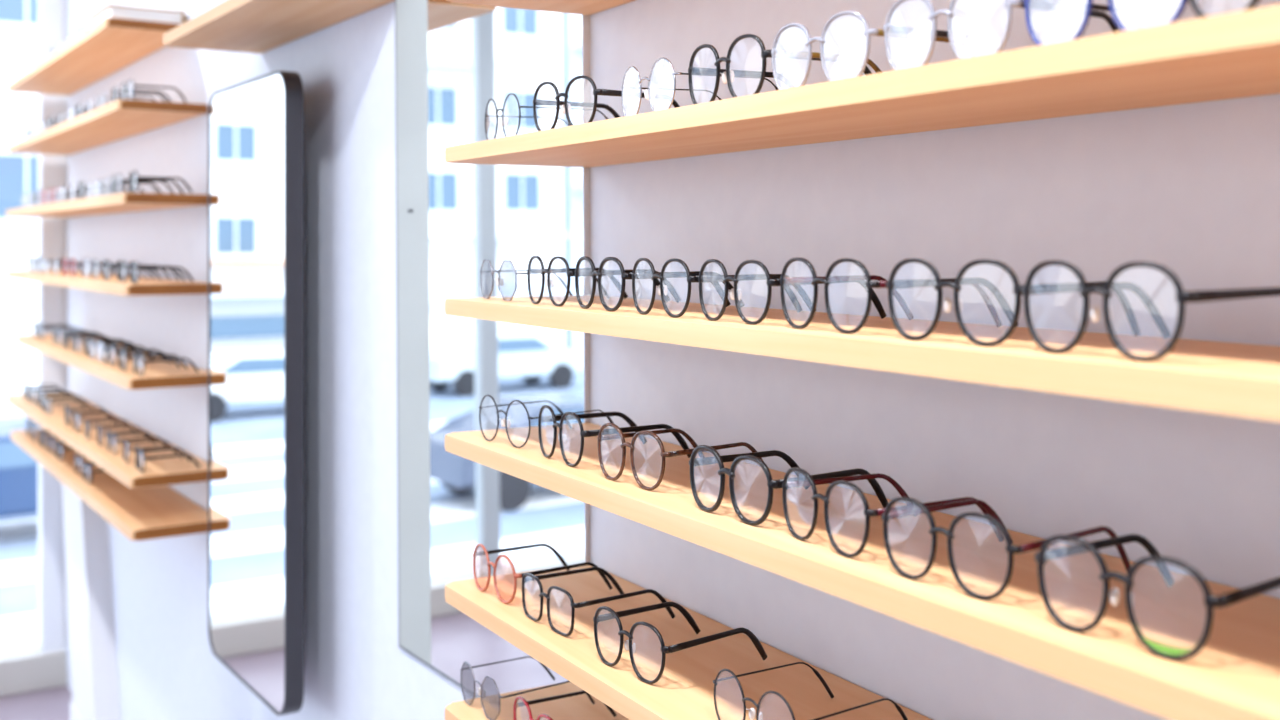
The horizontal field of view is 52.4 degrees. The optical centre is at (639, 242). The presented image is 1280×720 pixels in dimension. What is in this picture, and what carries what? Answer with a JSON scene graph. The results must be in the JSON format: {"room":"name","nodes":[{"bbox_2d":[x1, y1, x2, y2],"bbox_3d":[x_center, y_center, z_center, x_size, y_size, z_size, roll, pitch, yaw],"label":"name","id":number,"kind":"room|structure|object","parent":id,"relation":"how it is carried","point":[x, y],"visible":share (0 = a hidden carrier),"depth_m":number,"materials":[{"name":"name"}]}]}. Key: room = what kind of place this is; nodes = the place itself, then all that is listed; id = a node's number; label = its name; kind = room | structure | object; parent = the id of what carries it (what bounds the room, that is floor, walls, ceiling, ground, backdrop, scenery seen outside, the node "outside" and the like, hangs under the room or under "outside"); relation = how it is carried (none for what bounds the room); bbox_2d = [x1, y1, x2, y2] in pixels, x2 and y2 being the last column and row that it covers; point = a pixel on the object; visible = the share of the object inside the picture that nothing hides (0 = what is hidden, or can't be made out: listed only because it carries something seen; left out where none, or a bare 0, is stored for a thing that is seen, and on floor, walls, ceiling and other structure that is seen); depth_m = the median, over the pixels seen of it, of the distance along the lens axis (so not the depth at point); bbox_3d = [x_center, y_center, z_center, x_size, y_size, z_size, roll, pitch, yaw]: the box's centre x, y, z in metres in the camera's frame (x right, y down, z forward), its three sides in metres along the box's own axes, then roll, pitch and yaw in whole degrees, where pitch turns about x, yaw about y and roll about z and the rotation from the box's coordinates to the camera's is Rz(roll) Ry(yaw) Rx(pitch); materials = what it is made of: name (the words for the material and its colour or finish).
{"room":"shop","nodes":[
{"label":"shop","id":0,"kind":"room"},
{"bbox_2d":[0,685,71,719],"bbox_3d":[-1.913,1.720,0.083,5.500,0.120,8.650,0,0,-34],"label":"floor","id":1,"kind":"structure","parent":0,"point":[50,703],"depth_m":4.67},
{"bbox_2d":[67,0,475,719],"bbox_3d":[-1.044,0.110,3.344,0.150,3.100,3.770,0,0,-34],"label":"wall","id":2,"kind":"structure","parent":0,"point":[356,667],"depth_m":2.66,"materials":[{"name":"paint"}]},
{"bbox_2d":[0,0,66,696],"bbox_3d":[-4.244,0.110,3.577,5.230,3.100,0.150,0,0,-34],"label":"window","id":3,"kind":"structure","parent":2,"relation":"in","point":[41,666],"depth_m":4.87,"materials":[{"name":"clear glass"}]},
{"bbox_2d":[70,702,81,719],"bbox_3d":[-1.777,1.610,4.244,0.078,0.100,0.460,0,0,-34],"label":"trim","id":4,"kind":"structure","parent":2,"relation":"attached to","point":[74,715],"depth_m":4.36,"materials":[{"name":"white paint"}]},
{"bbox_2d":[62,483,120,719],"bbox_3d":[-1.839,1.145,4.341,0.075,0.830,0.630,0,0,-34],"label":"trim","id":5,"kind":"structure","parent":2,"relation":"attached to","point":[93,660],"depth_m":4.22,"materials":[{"name":"white paint"}]},
{"bbox_2d":[7,17,180,95],"bbox_3d":[-1.734,-0.559,4.057,0.212,0.024,1.720,0,0,-34],"label":"wall shelf","id":6,"kind":"object","parent":2,"relation":"attached to","point":[112,44],"visible":0.98,"depth_m":3.83,"materials":[{"name":"brown wood"}]},
{"bbox_2d":[88,4,184,26],"bbox_3d":[-1.351,-0.591,3.486,0.190,0.040,0.265,0,0,-34],"label":"book","id":7,"kind":"object","parent":6,"relation":"on","point":[111,10],"visible":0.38,"depth_m":3.38,"materials":[{"name":"white paper"}]},
{"bbox_2d":[6,193,207,217],"bbox_3d":[-1.687,-0.108,3.986,0.212,0.026,1.950,0,0,-34],"label":"wall shelf","id":8,"kind":"object","parent":2,"relation":"attached to","point":[119,202],"visible":0.96,"depth_m":3.45,"materials":[{"name":"brown wood"}]},
{"bbox_2d":[49,188,95,202],"bbox_3d":[-1.805,-0.148,4.155,0.134,0.053,0.124,0,0,-38],"label":"eyeglasses","id":9,"kind":"object","parent":8,"relation":"on","point":[53,192],"visible":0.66,"depth_m":4.12,"materials":[{"name":"grey metal"}]},
{"bbox_2d":[70,183,116,199],"bbox_3d":[-1.630,-0.149,3.890,0.134,0.055,0.122,0,0,-30],"label":"eyeglasses","id":10,"kind":"object","parent":8,"relation":"on","point":[71,186],"visible":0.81,"depth_m":3.85,"materials":[{"name":"clear glass"}]},
{"bbox_2d":[78,181,127,198],"bbox_3d":[-1.545,-0.149,3.754,0.135,0.056,0.124,0,0,-30],"label":"eyeglasses","id":11,"kind":"object","parent":8,"relation":"on","point":[81,190],"visible":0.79,"depth_m":3.72,"materials":[{"name":"black"}]},
{"bbox_2d":[99,177,156,195],"bbox_3d":[-1.376,-0.148,3.503,0.133,0.054,0.120,0,0,-36],"label":"eyeglasses","id":12,"kind":"object","parent":8,"relation":"on","point":[104,187],"visible":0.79,"depth_m":3.47,"materials":[{"name":"black metal"}]},
{"bbox_2d":[111,173,174,193],"bbox_3d":[-1.290,-0.149,3.372,0.135,0.056,0.124,0,0,-35],"label":"eyeglasses","id":13,"kind":"object","parent":8,"relation":"on","point":[116,181],"visible":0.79,"depth_m":3.35,"materials":[{"name":"black"}]},
{"bbox_2d":[129,170,192,193],"bbox_3d":[-1.195,-0.149,3.239,0.135,0.057,0.125,0,0,-30],"label":"eyeglasses","id":14,"kind":"object","parent":8,"relation":"on","point":[131,175],"visible":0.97,"depth_m":3.21,"materials":[{"name":"black"}]},
{"bbox_2d":[6,270,207,295],"bbox_3d":[-1.679,0.113,3.974,0.212,0.027,1.980,0,0,-34],"label":"wall shelf","id":15,"kind":"object","parent":2,"relation":"attached to","point":[145,286],"visible":0.93,"depth_m":3.35,"materials":[{"name":"brown wood"}]},
{"bbox_2d":[33,256,81,272],"bbox_3d":[-1.967,0.071,4.396,0.135,0.056,0.124,0,0,-39],"label":"eyeglasses","id":16,"kind":"object","parent":15,"relation":"on","point":[36,260],"visible":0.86,"depth_m":4.36,"materials":[{"name":"black"}]},
{"bbox_2d":[71,258,119,276],"bbox_3d":[-1.613,0.072,3.857,0.134,0.053,0.124,0,0,-28],"label":"eyeglasses","id":17,"kind":"object","parent":15,"relation":"on","point":[72,260],"visible":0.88,"depth_m":3.81,"materials":[{"name":"red"}]},
{"bbox_2d":[82,258,136,277],"bbox_3d":[-1.524,0.071,3.736,0.134,0.055,0.122,0,0,-33],"label":"eyeglasses","id":18,"kind":"object","parent":15,"relation":"on","point":[84,262],"visible":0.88,"depth_m":3.71,"materials":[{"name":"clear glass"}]},
{"bbox_2d":[92,259,147,278],"bbox_3d":[-1.443,0.072,3.604,0.133,0.054,0.120,0,0,-31],"label":"eyeglasses","id":19,"kind":"object","parent":15,"relation":"on","point":[94,270],"visible":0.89,"depth_m":3.58,"materials":[{"name":"black metal"}]},
{"bbox_2d":[103,259,161,280],"bbox_3d":[-1.355,0.071,3.467,0.135,0.056,0.124,0,0,-30],"label":"eyeglasses","id":20,"kind":"object","parent":15,"relation":"on","point":[105,270],"visible":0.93,"depth_m":3.44,"materials":[{"name":"black"}]},
{"bbox_2d":[117,259,179,281],"bbox_3d":[-1.266,0.070,3.346,0.135,0.057,0.125,0,0,-31],"label":"eyeglasses","id":21,"kind":"object","parent":15,"relation":"on","point":[121,265],"visible":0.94,"depth_m":3.33,"materials":[{"name":"black"}]},
{"bbox_2d":[130,260,193,283],"bbox_3d":[-1.182,0.070,3.211,0.135,0.057,0.125,0,0,-29],"label":"eyeglasses","id":22,"kind":"object","parent":15,"relation":"on","point":[133,267],"visible":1,"depth_m":3.18,"materials":[{"name":"black"}]},
{"bbox_2d":[7,392,207,487],"bbox_3d":[-1.656,0.564,3.940,0.212,0.027,2.000,0,0,-34],"label":"wall shelf","id":23,"kind":"object","parent":2,"relation":"attached to","point":[171,470],"visible":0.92,"depth_m":3.48,"materials":[{"name":"brown wood"}]},
{"bbox_2d":[24,382,67,399],"bbox_3d":[-2.116,0.522,4.626,0.135,0.056,0.124,0,0,-31],"label":"eyeglasses","id":24,"kind":"object","parent":23,"relation":"on","point":[26,384],"visible":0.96,"depth_m":4.60,"materials":[{"name":"black"}]},
{"bbox_2d":[28,386,73,403],"bbox_3d":[-2.036,0.522,4.503,0.135,0.056,0.124,0,0,-38],"label":"eyeglasses","id":25,"kind":"object","parent":23,"relation":"on","point":[34,388],"visible":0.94,"depth_m":4.47,"materials":[{"name":"black metal"}]},
{"bbox_2d":[37,390,85,408],"bbox_3d":[-1.944,0.522,4.368,0.135,0.056,0.124,0,0,-37],"label":"eyeglasses","id":26,"kind":"object","parent":23,"relation":"on","point":[39,394],"visible":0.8,"depth_m":4.34,"materials":[{"name":"black"}]},
{"bbox_2d":[42,397,93,413],"bbox_3d":[-1.866,0.525,4.237,0.134,0.049,0.125,0,0,-38],"label":"eyeglasses","id":27,"kind":"object","parent":23,"relation":"on","point":[43,398],"visible":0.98,"depth_m":4.21,"materials":[{"name":"black"}]},
{"bbox_2d":[65,405,115,425],"bbox_3d":[-1.680,0.521,3.971,0.135,0.057,0.125,0,0,-30],"label":"eyeglasses","id":28,"kind":"object","parent":23,"relation":"on","point":[67,409],"visible":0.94,"depth_m":3.94,"materials":[{"name":"black"}]},
{"bbox_2d":[72,411,126,431],"bbox_3d":[-1.596,0.522,3.840,0.134,0.056,0.122,0,0,-34],"label":"eyeglasses","id":29,"kind":"object","parent":23,"relation":"on","point":[75,415],"visible":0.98,"depth_m":3.81,"materials":[{"name":"black metal"}]},
{"bbox_2d":[85,419,137,438],"bbox_3d":[-1.507,0.525,3.705,0.134,0.049,0.125,0,0,-28],"label":"eyeglasses","id":30,"kind":"object","parent":23,"relation":"on","point":[86,421],"visible":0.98,"depth_m":3.67,"materials":[{"name":"black"}]},
{"bbox_2d":[97,423,152,446],"bbox_3d":[-1.416,0.522,3.571,0.134,0.055,0.122,0,0,-29],"label":"eyeglasses","id":31,"kind":"object","parent":23,"relation":"on","point":[98,426],"visible":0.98,"depth_m":3.55,"materials":[{"name":"black metal"}]},
{"bbox_2d":[106,429,167,453],"bbox_3d":[-1.335,0.522,3.450,0.135,0.056,0.124,0,0,-36],"label":"eyeglasses","id":32,"kind":"object","parent":23,"relation":"on","point":[112,442],"visible":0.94,"depth_m":3.42,"materials":[{"name":"black"}]},
{"bbox_2d":[122,438,182,462],"bbox_3d":[-1.241,0.522,3.307,0.134,0.055,0.122,0,0,-28],"label":"eyeglasses","id":33,"kind":"object","parent":23,"relation":"on","point":[124,442],"visible":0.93,"depth_m":3.28,"materials":[{"name":"black metal"}]},
{"bbox_2d":[135,445,200,472],"bbox_3d":[-1.154,0.521,3.172,0.135,0.057,0.125,0,0,-31],"label":"eyeglasses","id":34,"kind":"object","parent":23,"relation":"on","point":[137,451],"visible":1,"depth_m":3.15,"materials":[{"name":"black metal"}]},
{"bbox_2d":[7,99,207,154],"bbox_3d":[-1.692,-0.338,3.994,0.212,0.024,1.870,0,0,-34],"label":"wall shelf","id":35,"kind":"object","parent":2,"relation":"attached to","point":[118,119],"visible":1,"depth_m":3.61,"materials":[{"name":"brown wood"}]},
{"bbox_2d":[75,102,95,116],"bbox_3d":[-1.579,-0.378,3.817,0.135,0.056,0.124,0,0,-34],"label":"eyeglasses","id":36,"kind":"object","parent":35,"relation":"on","point":[78,111],"visible":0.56,"depth_m":3.77,"materials":[{"name":"black"}]},
{"bbox_2d":[111,85,166,101],"bbox_3d":[-1.312,-0.378,3.414,0.135,0.056,0.124,0,0,-29],"label":"eyeglasses","id":37,"kind":"object","parent":35,"relation":"on","point":[114,97],"visible":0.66,"depth_m":3.39,"materials":[{"name":"black"}]},
{"bbox_2d":[121,79,186,102],"bbox_3d":[-1.229,-0.378,3.285,0.135,0.056,0.124,0,0,-36],"label":"eyeglasses","id":38,"kind":"object","parent":35,"relation":"on","point":[126,90],"visible":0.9,"depth_m":3.26,"materials":[{"name":"black"}]},
{"bbox_2d":[11,429,207,540],"bbox_3d":[-1.632,0.685,3.903,0.212,0.027,1.930,0,0,-34],"label":"wall shelf","id":39,"kind":"object","parent":2,"relation":"attached to","point":[149,513],"visible":0.85,"depth_m":3.41,"materials":[{"name":"brown wood"}]},
{"bbox_2d":[39,428,55,446],"bbox_3d":[-1.924,0.644,4.334,0.135,0.056,0.124,0,0,-32],"label":"eyeglasses","id":40,"kind":"object","parent":39,"relation":"on","point":[41,432],"visible":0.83,"depth_m":4.29,"materials":[{"name":"black metal"}]},
{"bbox_2d":[46,434,64,453],"bbox_3d":[-1.841,0.644,4.213,0.134,0.055,0.122,0,0,-37],"label":"eyeglasses","id":41,"kind":"object","parent":39,"relation":"on","point":[52,437],"visible":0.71,"depth_m":4.17,"materials":[{"name":"grey metal"}]},
{"bbox_2d":[56,439,72,459],"bbox_3d":[-1.755,0.644,4.082,0.135,0.056,0.124,0,0,-34],"label":"eyeglasses","id":42,"kind":"object","parent":39,"relation":"on","point":[57,443],"visible":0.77,"depth_m":4.04,"materials":[{"name":"black metal"}]},
{"bbox_2d":[74,453,92,474],"bbox_3d":[-1.584,0.644,3.825,0.134,0.055,0.122,0,0,-35],"label":"eyeglasses","id":43,"kind":"object","parent":39,"relation":"on","point":[75,454],"visible":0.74,"depth_m":3.80,"materials":[{"name":"grey metal"}]},
{"bbox_2d":[82,460,104,483],"bbox_3d":[-1.502,0.644,3.690,0.135,0.056,0.124,0,0,-35],"label":"eyeglasses","id":44,"kind":"object","parent":39,"relation":"on","point":[84,464],"visible":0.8,"depth_m":3.65,"materials":[{"name":"black"}]},
{"bbox_2d":[17,333,207,389],"bbox_3d":[-1.601,0.334,3.857,0.212,0.027,1.760,0,0,-34],"label":"wall shelf","id":45,"kind":"object","parent":2,"relation":"attached to","point":[161,374],"visible":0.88,"depth_m":3.39,"materials":[{"name":"brown wood"}]},
{"bbox_2d":[36,322,84,338],"bbox_3d":[-1.951,0.292,4.376,0.135,0.056,0.124,0,0,-37],"label":"eyeglasses","id":46,"kind":"object","parent":45,"relation":"on","point":[40,331],"visible":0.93,"depth_m":4.34,"materials":[{"name":"black"}]},
{"bbox_2d":[53,327,105,345],"bbox_3d":[-1.774,0.292,4.112,0.135,0.056,0.124,0,0,-38],"label":"eyeglasses","id":47,"kind":"object","parent":45,"relation":"on","point":[56,331],"visible":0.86,"depth_m":4.08,"materials":[{"name":"black"}]},
{"bbox_2d":[64,329,113,348],"bbox_3d":[-1.685,0.291,3.972,0.135,0.057,0.125,0,0,-29],"label":"eyeglasses","id":48,"kind":"object","parent":45,"relation":"on","point":[66,331],"visible":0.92,"depth_m":3.94,"materials":[{"name":"black"}]},
{"bbox_2d":[71,335,127,352],"bbox_3d":[-1.601,0.295,3.847,0.135,0.049,0.125,0,0,-37],"label":"eyeglasses","id":49,"kind":"object","parent":45,"relation":"on","point":[77,337],"visible":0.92,"depth_m":3.82,"materials":[{"name":"black"}]},
{"bbox_2d":[84,335,138,356],"bbox_3d":[-1.505,0.291,3.708,0.135,0.057,0.125,0,0,-32],"label":"eyeglasses","id":50,"kind":"object","parent":45,"relation":"on","point":[87,341],"visible":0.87,"depth_m":3.68,"materials":[{"name":"black"}]},
{"bbox_2d":[91,340,141,360],"bbox_3d":[-1.428,0.292,3.577,0.134,0.055,0.122,0,0,-39],"label":"eyeglasses","id":51,"kind":"object","parent":45,"relation":"on","point":[97,344],"visible":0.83,"depth_m":3.55,"materials":[{"name":"clear glass"}]},
{"bbox_2d":[103,343,166,365],"bbox_3d":[-1.342,0.291,3.449,0.135,0.057,0.125,0,0,-38],"label":"eyeglasses","id":52,"kind":"object","parent":45,"relation":"on","point":[109,348],"visible":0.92,"depth_m":3.42,"materials":[{"name":"black"}]},
{"bbox_2d":[118,346,180,370],"bbox_3d":[-1.252,0.291,3.314,0.135,0.057,0.125,0,0,-30],"label":"eyeglasses","id":53,"kind":"object","parent":45,"relation":"on","point":[120,351],"visible":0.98,"depth_m":3.29,"materials":[{"name":"black"}]},
{"bbox_2d":[133,351,198,375],"bbox_3d":[-1.165,0.292,3.192,0.135,0.056,0.124,0,0,-33],"label":"eyeglasses","id":54,"kind":"object","parent":45,"relation":"on","point":[136,357],"visible":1,"depth_m":3.17,"materials":[{"name":"black"}]},
{"bbox_2d":[208,71,303,715],"bbox_3d":[-0.780,0.289,2.719,0.098,1.245,0.535,0,0,-34],"label":"framed mirror","id":55,"kind":"object","parent":2,"relation":"attached to","point":[256,125],"visible":1,"depth_m":2.62,"materials":[{"name":"grey mirror"}]},
{"bbox_2d":[163,0,394,53],"bbox_3d":[-0.723,-0.435,2.529,0.214,0.024,0.784,0,0,-34],"label":"wall shelf","id":56,"kind":"object","parent":2,"relation":"attached to","point":[243,26],"visible":1,"depth_m":2.52,"materials":[{"name":"brown wood"}]},
{"bbox_2d":[395,0,589,697],"bbox_3d":[-0.242,0.090,1.992,0.014,1.220,0.630,0,0,-33],"label":"wall mirror","id":57,"kind":"object","parent":2,"relation":"attached to","point":[451,59],"visible":0.84,"depth_m":2.00,"materials":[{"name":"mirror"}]},
{"bbox_2d":[590,0,1279,719],"bbox_3d":[1.152,0.110,-0.221,0.150,3.100,4.600,0,0,-30],"label":"wall","id":58,"kind":"structure","parent":0,"point":[1192,190],"depth_m":1.16,"materials":[{"name":"paint"}]},
{"bbox_2d":[445,682,628,719],"bbox_3d":[0.344,0.587,0.813,0.210,0.020,2.000,0,0,-30],"label":"wall shelf","id":59,"kind":"object","parent":58,"relation":"attached to","point":[578,707],"visible":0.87,"depth_m":1.61,"materials":[{"name":"brown wood"}]},
{"bbox_2d":[460,656,594,719],"bbox_3d":[-0.142,0.550,1.632,0.137,0.051,0.122,0,0,-32],"label":"eyeglasses","id":60,"kind":"object","parent":59,"relation":"on","point":[480,690],"visible":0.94,"depth_m":1.60,"materials":[{"name":"grey metal"}]},
{"bbox_2d":[513,691,616,719],"bbox_3d":[-0.061,0.549,1.497,0.138,0.055,0.127,0,0,-30],"label":"eyeglasses","id":61,"kind":"object","parent":59,"relation":"on","point":[524,703],"visible":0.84,"depth_m":1.53,"materials":[{"name":"red"}]},
{"bbox_2d":[447,0,634,14],"bbox_3d":[0.344,-0.312,0.813,0.210,0.020,2.000,0,0,-30],"label":"wall shelf","id":62,"kind":"object","parent":58,"relation":"attached to","point":[581,7],"visible":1,"depth_m":1.65,"materials":[{"name":"brown wood"}]},
{"bbox_2d":[445,565,931,719],"bbox_3d":[0.344,0.435,0.813,0.210,0.020,2.000,0,0,-30],"label":"wall shelf","id":63,"kind":"object","parent":58,"relation":"attached to","point":[684,690],"visible":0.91,"depth_m":1.33,"materials":[{"name":"brown wood"}]},
{"bbox_2d":[473,543,612,603],"bbox_3d":[-0.121,0.396,1.595,0.138,0.057,0.126,0,0,-32],"label":"eyeglasses","id":64,"kind":"object","parent":63,"relation":"on","point":[485,552],"visible":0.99,"depth_m":1.57,"materials":[{"name":"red metal"}]},
{"bbox_2d":[522,567,674,635],"bbox_3d":[-0.048,0.400,1.475,0.139,0.050,0.129,0,0,-32],"label":"eyeglasses","id":65,"kind":"object","parent":63,"relation":"on","point":[537,578],"visible":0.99,"depth_m":1.45,"materials":[{"name":"black"}]},
{"bbox_2d":[593,602,766,683],"bbox_3d":[0.041,0.396,1.321,0.139,0.058,0.128,0,0,-36],"label":"eyeglasses","id":66,"kind":"object","parent":63,"relation":"on","point":[597,618],"visible":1,"depth_m":1.29,"materials":[{"name":"black"}]},
{"bbox_2d":[713,662,907,719],"bbox_3d":[0.150,0.397,1.132,0.137,0.056,0.123,0,0,-32],"label":"eyeglasses","id":67,"kind":"object","parent":63,"relation":"on","point":[752,713],"visible":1,"depth_m":1.11,"materials":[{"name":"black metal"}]},
{"bbox_2d":[445,422,1279,719],"bbox_3d":[0.344,0.248,0.813,0.210,0.020,2.000,0,0,-30],"label":"wall shelf","id":68,"kind":"object","parent":58,"relation":"attached to","point":[1235,675],"visible":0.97,"depth_m":0.93,"materials":[{"name":"brown wood"}]},
{"bbox_2d":[479,395,620,447],"bbox_3d":[-0.109,0.210,1.575,0.137,0.056,0.123,0,0,-37],"label":"eyeglasses","id":69,"kind":"object","parent":68,"relation":"on","point":[505,423],"visible":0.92,"depth_m":1.54,"materials":[{"name":"black metal"}]},
{"bbox_2d":[538,405,690,466],"bbox_3d":[-0.029,0.209,1.442,0.139,0.058,0.128,0,0,-27],"label":"eyeglasses","id":70,"kind":"object","parent":68,"relation":"on","point":[562,438],"visible":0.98,"depth_m":1.41,"materials":[{"name":"black"}]},
{"bbox_2d":[597,423,764,489],"bbox_3d":[0.044,0.209,1.315,0.139,0.057,0.126,0,0,-34],"label":"eyeglasses","id":71,"kind":"object","parent":68,"relation":"on","point":[600,438],"visible":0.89,"depth_m":1.28,"materials":[{"name":"black metal"}]},
{"bbox_2d":[689,445,887,525],"bbox_3d":[0.132,0.209,1.160,0.140,0.058,0.129,0,0,-32],"label":"eyeglasses","id":72,"kind":"object","parent":68,"relation":"on","point":[754,456],"visible":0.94,"depth_m":1.13,"materials":[{"name":"black"}]},
{"bbox_2d":[782,467,1003,557],"bbox_3d":[0.202,0.209,1.044,0.138,0.057,0.126,0,0,-26],"label":"eyeglasses","id":73,"kind":"object","parent":68,"relation":"on","point":[868,513],"visible":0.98,"depth_m":1.02,"materials":[{"name":"black"}]},
{"bbox_2d":[881,497,1130,599],"bbox_3d":[0.264,0.209,0.932,0.138,0.057,0.126,0,0,-34],"label":"eyeglasses","id":74,"kind":"object","parent":68,"relation":"on","point":[887,515],"visible":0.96,"depth_m":0.90,"materials":[{"name":"black metal"}]},
{"bbox_2d":[1035,534,1279,660],"bbox_3d":[0.338,0.209,0.808,0.139,0.058,0.128,0,0,-34],"label":"eyeglasses","id":75,"kind":"object","parent":68,"relation":"on","point":[1210,601],"visible":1,"depth_m":0.77,"materials":[{"name":"black"}]},
{"bbox_2d":[445,4,1279,167],"bbox_3d":[0.344,-0.110,0.813,0.210,0.019,2.000,0,0,-30],"label":"wall shelf","id":76,"kind":"object","parent":58,"relation":"attached to","point":[1231,55],"visible":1,"depth_m":0.91,"materials":[{"name":"brown wood"}]},
{"bbox_2d":[485,93,608,139],"bbox_3d":[-0.107,-0.147,1.575,0.137,0.056,0.123,0,0,-27],"label":"eyeglasses","id":77,"kind":"object","parent":76,"relation":"on","point":[503,122],"visible":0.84,"depth_m":1.54,"materials":[{"name":"black metal"}]},
{"bbox_2d":[533,75,679,130],"bbox_3d":[-0.031,-0.148,1.444,0.139,0.058,0.128,0,0,-38],"label":"eyeglasses","id":78,"kind":"object","parent":76,"relation":"on","point":[565,105],"visible":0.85,"depth_m":1.41,"materials":[{"name":"black"}]},
{"bbox_2d":[621,58,778,115],"bbox_3d":[0.065,-0.146,1.275,0.137,0.054,0.122,0,0,-26],"label":"eyeglasses","id":79,"kind":"object","parent":76,"relation":"on","point":[648,94],"visible":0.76,"depth_m":1.25,"materials":[{"name":"silver metal"}]},
{"bbox_2d":[688,34,871,103],"bbox_3d":[0.131,-0.148,1.167,0.139,0.058,0.128,0,0,-30],"label":"eyeglasses","id":80,"kind":"object","parent":76,"relation":"on","point":[727,74],"visible":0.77,"depth_m":1.14,"materials":[{"name":"black"}]},
{"bbox_2d":[771,11,976,89],"bbox_3d":[0.195,-0.148,1.052,0.138,0.057,0.125,0,0,-32],"label":"eyeglasses","id":81,"kind":"object","parent":76,"relation":"on","point":[868,32],"visible":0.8,"depth_m":1.02,"materials":[{"name":"clear glass"}]},
{"bbox_2d":[883,0,1119,69],"bbox_3d":[0.265,-0.148,0.934,0.139,0.057,0.126,0,0,-33],"label":"eyeglasses","id":82,"kind":"object","parent":76,"relation":"on","point":[888,28],"visible":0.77,"depth_m":0.90,"materials":[{"name":"clear glass"}]},
{"bbox_2d":[1022,0,1187,45],"bbox_3d":[0.333,-0.147,0.818,0.138,0.056,0.126,0,0,-33],"label":"eyeglasses","id":83,"kind":"object","parent":76,"relation":"on","point":[1089,6],"visible":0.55,"depth_m":0.83,"materials":[{"name":"blue"}]},
{"bbox_2d":[1189,0,1258,17],"bbox_3d":[0.393,-0.148,0.714,0.139,0.058,0.128,0,0,-30],"label":"eyeglasses","id":84,"kind":"object","parent":76,"relation":"on","point":[1193,3],"visible":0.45,"depth_m":0.72,"materials":[{"name":"black"}]},
{"bbox_2d":[445,295,1279,421],"bbox_3d":[0.344,0.079,0.813,0.210,0.020,2.000,0,0,-30],"label":"wall shelf","id":85,"kind":"object","parent":58,"relation":"attached to","point":[1225,378],"visible":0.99,"depth_m":0.89,"materials":[{"name":"brown wood"}]},
{"bbox_2d":[480,260,609,300],"bbox_3d":[-0.117,0.044,1.581,0.129,0.048,0.115,0,0,-30],"label":"eyeglasses","id":86,"kind":"object","parent":85,"relation":"on","point":[499,281],"visible":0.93,"depth_m":1.56,"materials":[{"name":"grey metal"}]},
{"bbox_2d":[527,256,669,305],"bbox_3d":[-0.048,0.042,1.467,0.131,0.054,0.120,0,0,-28],"label":"eyeglasses","id":87,"kind":"object","parent":85,"relation":"on","point":[570,271],"visible":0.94,"depth_m":1.45,"materials":[{"name":"black"}]},
{"bbox_2d":[575,256,730,310],"bbox_3d":[0.012,0.041,1.363,0.131,0.055,0.121,0,0,-28],"label":"eyeglasses","id":88,"kind":"object","parent":85,"relation":"on","point":[625,274],"visible":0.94,"depth_m":1.34,"materials":[{"name":"black metal"}]},
{"bbox_2d":[632,258,801,317],"bbox_3d":[0.073,0.042,1.254,0.131,0.054,0.120,0,0,-28],"label":"eyeglasses","id":89,"kind":"object","parent":85,"relation":"on","point":[692,277],"visible":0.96,"depth_m":1.23,"materials":[{"name":"black metal"}]},
{"bbox_2d":[698,259,885,324],"bbox_3d":[0.134,0.042,1.153,0.131,0.054,0.120,0,0,-29],"label":"eyeglasses","id":90,"kind":"object","parent":85,"relation":"on","point":[772,279],"visible":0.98,"depth_m":1.13,"materials":[{"name":"black"}]},
{"bbox_2d":[780,257,1001,333],"bbox_3d":[0.200,0.040,1.046,0.138,0.057,0.126,0,0,-28],"label":"eyeglasses","id":91,"kind":"object","parent":85,"relation":"on","point":[881,283],"visible":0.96,"depth_m":1.02,"materials":[{"name":"black"}]},
{"bbox_2d":[886,258,1139,345],"bbox_3d":[0.267,0.040,0.930,0.139,0.058,0.128,0,0,-34],"label":"eyeglasses","id":92,"kind":"object","parent":85,"relation":"on","point":[937,283],"visible":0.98,"depth_m":0.91,"materials":[{"name":"black"}]},
{"bbox_2d":[1021,260,1279,361],"bbox_3d":[0.333,0.040,0.817,0.139,0.058,0.128,0,0,-30],"label":"eyeglasses","id":93,"kind":"object","parent":85,"relation":"on","point":[1182,297],"visible":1,"depth_m":0.78,"materials":[{"name":"black"}]},
{"label":"outside","id":94,"kind":"structure","parent":0,"visible":0},
{"bbox_2d":[0,386,37,417],"bbox_3d":[-27.044,3.900,24.372,100.000,0.120,5.500,0,0,-34],"label":"pavement","id":95,"kind":"structure","parent":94,"point":[7,410],"depth_m":31.10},
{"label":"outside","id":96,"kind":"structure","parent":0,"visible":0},
{"bbox_2d":[0,416,66,650],"bbox_3d":[-25.651,4.110,22.266,100.000,0.300,54.550,0,0,-34],"label":"ground","id":97,"kind":"structure","parent":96,"point":[20,598],"depth_m":15.08,"materials":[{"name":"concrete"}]},
{"bbox_2d":[0,518,37,538],"bbox_3d":[-17.683,3.957,12.040,26.000,0.006,1.100,0,0,-34],"label":"road line","id":98,"kind":"object","parent":97,"relation":"on","point":[17,528],"depth_m":18.00,"materials":[{"name":"white paint"}]},
{"bbox_2d":[0,419,37,517],"bbox_3d":[-8.691,3.230,17.632,4.270,1.460,1.780,0,0,-34],"label":"car","id":99,"kind":"object","parent":97,"relation":"on","point":[18,469],"visible":0.06,"depth_m":16.99,"materials":[{"name":"blue paint"}]},
{"bbox_2d":[0,0,37,387],"bbox_3d":[-17.307,-3.190,37.562,7.400,14.300,6.250,0,0,-34],"label":"building","id":100,"kind":"structure","parent":97,"relation":"on","point":[18,18],"depth_m":34.59,"materials":[{"name":"white"}]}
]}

